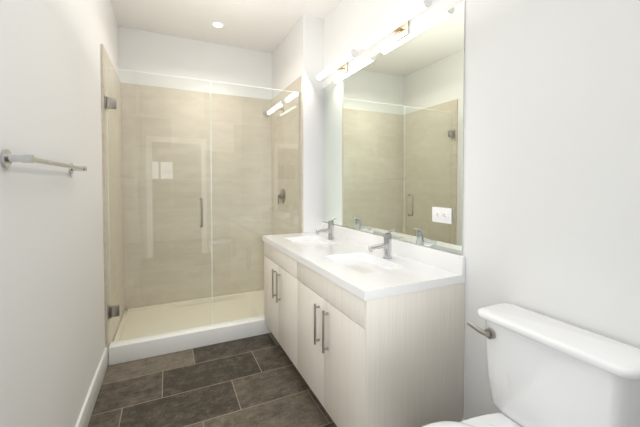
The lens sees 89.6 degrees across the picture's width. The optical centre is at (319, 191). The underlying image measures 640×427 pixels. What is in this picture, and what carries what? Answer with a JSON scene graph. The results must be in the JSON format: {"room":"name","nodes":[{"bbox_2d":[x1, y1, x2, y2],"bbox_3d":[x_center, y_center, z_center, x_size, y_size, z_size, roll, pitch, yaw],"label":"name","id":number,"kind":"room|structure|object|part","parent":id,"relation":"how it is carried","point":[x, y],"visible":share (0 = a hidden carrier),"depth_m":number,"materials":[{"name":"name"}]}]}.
{"room":"bathroom","nodes":[
{"label":"bathroom","id":0,"kind":"room"},
{"bbox_2d":[0,0,118,426],"bbox_3d":[-1.026,-0.136,1.063,0.100,2.860,4.803,-1,2,-25],"label":"wall","id":1,"kind":"structure","parent":0,"point":[52,306],"depth_m":1.28,"materials":[{"name":"white paint"}]},
{"bbox_2d":[0,149,86,173],"bbox_3d":[-1.023,-0.105,1.250,0.064,0.052,0.741,-1,2,-25],"label":"towel rail","id":2,"kind":"object","parent":1,"relation":"attached to","point":[6,157],"visible":1,"depth_m":0.94,"materials":[{"name":"silver metal"}]},
{"bbox_2d":[75,347,107,426],"bbox_3d":[-0.774,1.233,0.696,0.015,0.140,3.624,-1,2,-25],"label":"baseboard","id":3,"kind":"structure","parent":1,"relation":"attached to","point":[83,420],"depth_m":1.89,"materials":[{"name":"white paint"}]},
{"bbox_2d":[100,44,123,364],"bbox_3d":[-1.754,0.096,2.749,0.016,2.313,0.974,-1,2,-25],"label":"wall tile","id":4,"kind":"structure","parent":1,"relation":"attached to","point":[111,86],"depth_m":2.58,"materials":[{"name":"beige tile"}]},
{"bbox_2d":[118,26,271,99],"bbox_3d":[-1.286,-0.197,3.548,1.550,2.860,0.084,-1,2,-25],"label":"wall","id":5,"kind":"structure","parent":0,"point":[142,51],"depth_m":3.43,"materials":[{"name":"white paint"}]},
{"bbox_2d":[121,82,271,309],"bbox_3d":[-1.265,0.078,3.509,1.518,2.313,0.016,-1,2,-25],"label":"wall tile","id":6,"kind":"structure","parent":5,"relation":"attached to","point":[166,146],"depth_m":3.45,"materials":[{"name":"beige tile"}]},
{"bbox_2d":[88,333,336,426],"bbox_3d":[0.018,1.325,1.061,1.958,0.060,3.645,-1,2,-25],"label":"floor","id":7,"kind":"structure","parent":0,"point":[252,381],"depth_m":2.06,"materials":[{"name":"tile"}]},
{"bbox_2d":[108,289,271,364],"bbox_3d":[-1.057,1.190,3.095,1.514,0.150,0.955,-1,2,-25],"label":"shower pan","id":8,"kind":"object","parent":7,"relation":"on","point":[153,320],"depth_m":2.83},
{"bbox_2d":[263,218,464,426],"bbox_3d":[0.102,0.743,2.208,0.612,1.046,1.611,-1,2,-25],"label":"vanity","id":9,"kind":"object","parent":7,"relation":"on","point":[373,324],"visible":1,"depth_m":1.58,"materials":[{"name":"laminate"}]},
{"bbox_3d":[-0.396,0.854,2.647,0.018,0.593,0.395,-1,2,-25],"label":"door","id":10,"kind":"part","parent":9,"relation":"part of","materials":[{"name":"laminate"}]},
{"bbox_3d":[-0.356,0.711,2.499,0.032,0.225,0.012,-1,2,-25],"label":"handle","id":11,"kind":"part","parent":9,"relation":"part of","materials":[{"name":"silver metal"}]},
{"bbox_3d":[-0.312,0.713,2.405,0.032,0.225,0.012,-1,2,-25],"label":"handle","id":12,"kind":"part","parent":9,"relation":"part of","materials":[{"name":"silver metal"}]},
{"bbox_3d":[-0.311,0.495,2.458,0.018,0.126,0.792,-1,2,-25],"label":"drawer","id":13,"kind":"part","parent":9,"relation":"part of","materials":[{"name":"laminate"}]},
{"bbox_3d":[-0.227,0.863,2.287,0.018,0.593,0.395,-1,2,-25],"label":"door","id":14,"kind":"part","parent":9,"relation":"part of","materials":[{"name":"laminate"}]},
{"bbox_3d":[-0.057,0.872,1.927,0.018,0.593,0.395,-1,2,-25],"label":"door","id":15,"kind":"part","parent":9,"relation":"part of","materials":[{"name":"laminate"}]},
{"bbox_3d":[-0.017,0.729,1.780,0.032,0.225,0.012,-1,2,-25],"label":"handle","id":16,"kind":"part","parent":9,"relation":"part of","materials":[{"name":"silver metal"}]},
{"bbox_3d":[0.027,0.731,1.686,0.032,0.225,0.012,-1,2,-25],"label":"handle","id":17,"kind":"part","parent":9,"relation":"part of","materials":[{"name":"silver metal"}]},
{"bbox_3d":[0.028,0.513,1.738,0.018,0.126,0.792,-1,2,-25],"label":"drawer","id":18,"kind":"part","parent":9,"relation":"part of","materials":[{"name":"laminate"}]},
{"bbox_3d":[0.113,0.880,1.567,0.018,0.593,0.395,-1,2,-25],"label":"door","id":19,"kind":"part","parent":9,"relation":"part of","materials":[{"name":"laminate"}]},
{"bbox_2d":[263,232,464,300],"bbox_3d":[0.111,0.416,2.204,0.592,0.040,1.611,-1,2,-25],"label":"countertop","id":20,"kind":"structure","parent":9,"relation":"on","point":[408,275],"depth_m":1.72,"materials":[{"name":"white stone"}]},
{"bbox_2d":[295,240,327,246],"bbox_3d":[-0.073,0.490,2.560,0.338,0.125,0.498,-1,2,-25],"label":"basin","id":21,"kind":"object","parent":20,"relation":"in","point":[305,243],"depth_m":2.65,"materials":[{"name":"white ceramic"}]},
{"bbox_2d":[316,218,336,239],"bbox_3d":[0.054,0.298,2.615,0.184,0.176,0.058,-1,2,-25],"label":"faucet","id":22,"kind":"object","parent":20,"relation":"on","point":[330,229],"depth_m":2.61,"materials":[{"name":"silver metal"}]},
{"bbox_2d":[336,258,392,273],"bbox_3d":[0.247,0.507,1.882,0.338,0.125,0.498,-1,2,-25],"label":"basin","id":23,"kind":"object","parent":20,"relation":"in","point":[361,265],"depth_m":1.94,"materials":[{"name":"white ceramic"}]},
{"bbox_2d":[368,229,394,258],"bbox_3d":[0.374,0.315,1.937,0.184,0.176,0.058,-1,2,-25],"label":"faucet","id":24,"kind":"object","parent":20,"relation":"on","point":[387,245],"depth_m":1.93,"materials":[{"name":"silver metal"}]},
{"bbox_2d":[421,303,639,426],"bbox_3d":[0.540,0.889,1.010,0.817,0.814,0.514,-1,2,-25],"label":"toilet","id":25,"kind":"object","parent":7,"relation":"on","point":[544,371],"visible":1,"depth_m":1.07,"materials":[{"name":"white ceramic"}]},
{"bbox_3d":[0.638,0.548,1.276,0.043,0.045,0.100,-1,2,-25],"label":"lever","id":26,"kind":"part","parent":25,"relation":"part of","materials":[{"name":"silver metal"}]},
{"bbox_3d":[0.535,1.081,1.006,0.802,0.430,0.390,-1,2,-25],"label":"bowl","id":27,"kind":"part","parent":25,"relation":"part of","materials":[{"name":"white ceramic"}]},
{"bbox_3d":[0.821,0.494,1.127,0.201,0.030,0.504,-1,2,-25],"label":"lid","id":28,"kind":"part","parent":25,"relation":"part of","materials":[{"name":"white ceramic"}]},
{"bbox_3d":[0.826,0.683,1.134,0.181,0.350,0.450,-1,2,-25],"label":"tank","id":29,"kind":"part","parent":25,"relation":"part of","materials":[{"name":"white ceramic"}]},
{"bbox_2d":[110,0,341,52],"bbox_3d":[-0.186,-1.615,1.423,1.958,0.080,4.803,-1,2,-25],"label":"ceiling","id":30,"kind":"structure","parent":0,"point":[257,25],"depth_m":2.96,"materials":[{"name":"white paint"}]},
{"bbox_2d":[211,21,223,27],"bbox_3d":[-0.987,-1.613,3.111,0.124,0.006,0.124,-1,2,-25],"label":"recessed light","id":31,"kind":"object","parent":30,"relation":"in","point":[215,23],"visible":1,"depth_m":3.10,"materials":[{"name":"white paint"}]},
{"bbox_2d":[272,14,323,232],"bbox_3d":[-0.238,-0.196,3.503,0.308,2.860,1.058,-1,2,-25],"label":"wall","id":32,"kind":"structure","parent":0,"point":[301,52],"depth_m":3.00,"materials":[{"name":"white paint"}]},
{"bbox_2d":[263,108,283,117],"bbox_3d":[-0.494,-0.830,3.377,0.216,0.127,0.076,-1,2,-25],"label":"shower head","id":33,"kind":"object","parent":32,"relation":"attached to","point":[266,114],"visible":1,"depth_m":3.36},
{"bbox_2d":[277,189,284,203],"bbox_3d":[-0.423,0.051,3.432,0.060,0.160,0.150,-1,2,-25],"label":"shower valve","id":34,"kind":"object","parent":32,"relation":"attached to","point":[281,195],"visible":1,"depth_m":3.41,"materials":[{"name":"silver metal"}]},
{"bbox_2d":[271,75,302,234],"bbox_3d":[-0.367,0.080,3.404,0.016,2.313,0.972,-1,2,-25],"label":"wall tile","id":35,"kind":"structure","parent":32,"relation":"attached to","point":[285,125],"depth_m":3.30,"materials":[{"name":"beige tile"}]},
{"bbox_2d":[324,0,639,419],"bbox_3d":[0.880,-0.144,1.376,0.100,2.860,3.745,-1,2,-25],"label":"wall","id":36,"kind":"structure","parent":0,"point":[551,153],"depth_m":1.27,"materials":[{"name":"white paint"}]},
{"bbox_2d":[316,49,356,80],"bbox_3d":[0.147,-1.027,2.654,0.117,0.110,0.616,-1,2,-25],"label":"sconce","id":37,"kind":"object","parent":36,"relation":"attached to","point":[340,64],"visible":1,"depth_m":2.62,"materials":[{"name":"white glass"}]},
{"bbox_2d":[322,222,464,274],"bbox_3d":[0.370,0.347,2.325,0.020,0.092,1.611,-1,2,-25],"label":"backsplash","id":38,"kind":"structure","parent":36,"relation":"attached to","point":[445,260],"depth_m":1.92,"materials":[{"name":"white stone"}]},
{"bbox_2d":[323,1,464,254],"bbox_3d":[0.373,-0.331,2.321,0.005,1.256,1.592,-1,2,-25],"label":"mirror","id":39,"kind":"object","parent":36,"relation":"attached to","point":[393,124],"visible":1,"depth_m":2.00,"materials":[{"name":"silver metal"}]},
{"bbox_2d":[432,207,451,223],"bbox_3d":[0.651,0.125,1.726,0.009,0.082,0.135,-1,2,-25],"label":"outlet","id":40,"kind":"object","parent":39,"relation":"attached to","point":[439,214],"visible":1,"depth_m":1.72,"materials":[{"name":"white plastic"}]},
{"bbox_2d":[360,0,431,49],"bbox_3d":[0.462,-1.011,1.985,0.117,0.110,0.616,-1,2,-25],"label":"sconce","id":41,"kind":"object","parent":36,"relation":"attached to","point":[399,25],"visible":1,"depth_m":1.95,"materials":[{"name":"white glass"}]},
{"bbox_3d":[-0.985,1.283,3.188,1.958,0.039,1.058,-1,2,-25],"label":"floor","id":42,"kind":"structure","parent":0,"visible":0},
{"bbox_2d":[105,67,299,343],"bbox_3d":[-0.868,0.105,2.668,1.516,2.031,0.086,-1,2,-25],"label":"shower","id":43,"kind":"object","parent":42,"relation":"on","point":[110,103],"visible":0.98,"depth_m":2.58,"materials":[{"name":"clear glass"}]},
{"bbox_3d":[-0.963,0.171,2.618,0.024,0.244,0.075,-1,2,-25],"label":"glass handle","id":44,"kind":"part","parent":43,"relation":"part of","materials":[{"name":"silver metal"}]}
]}

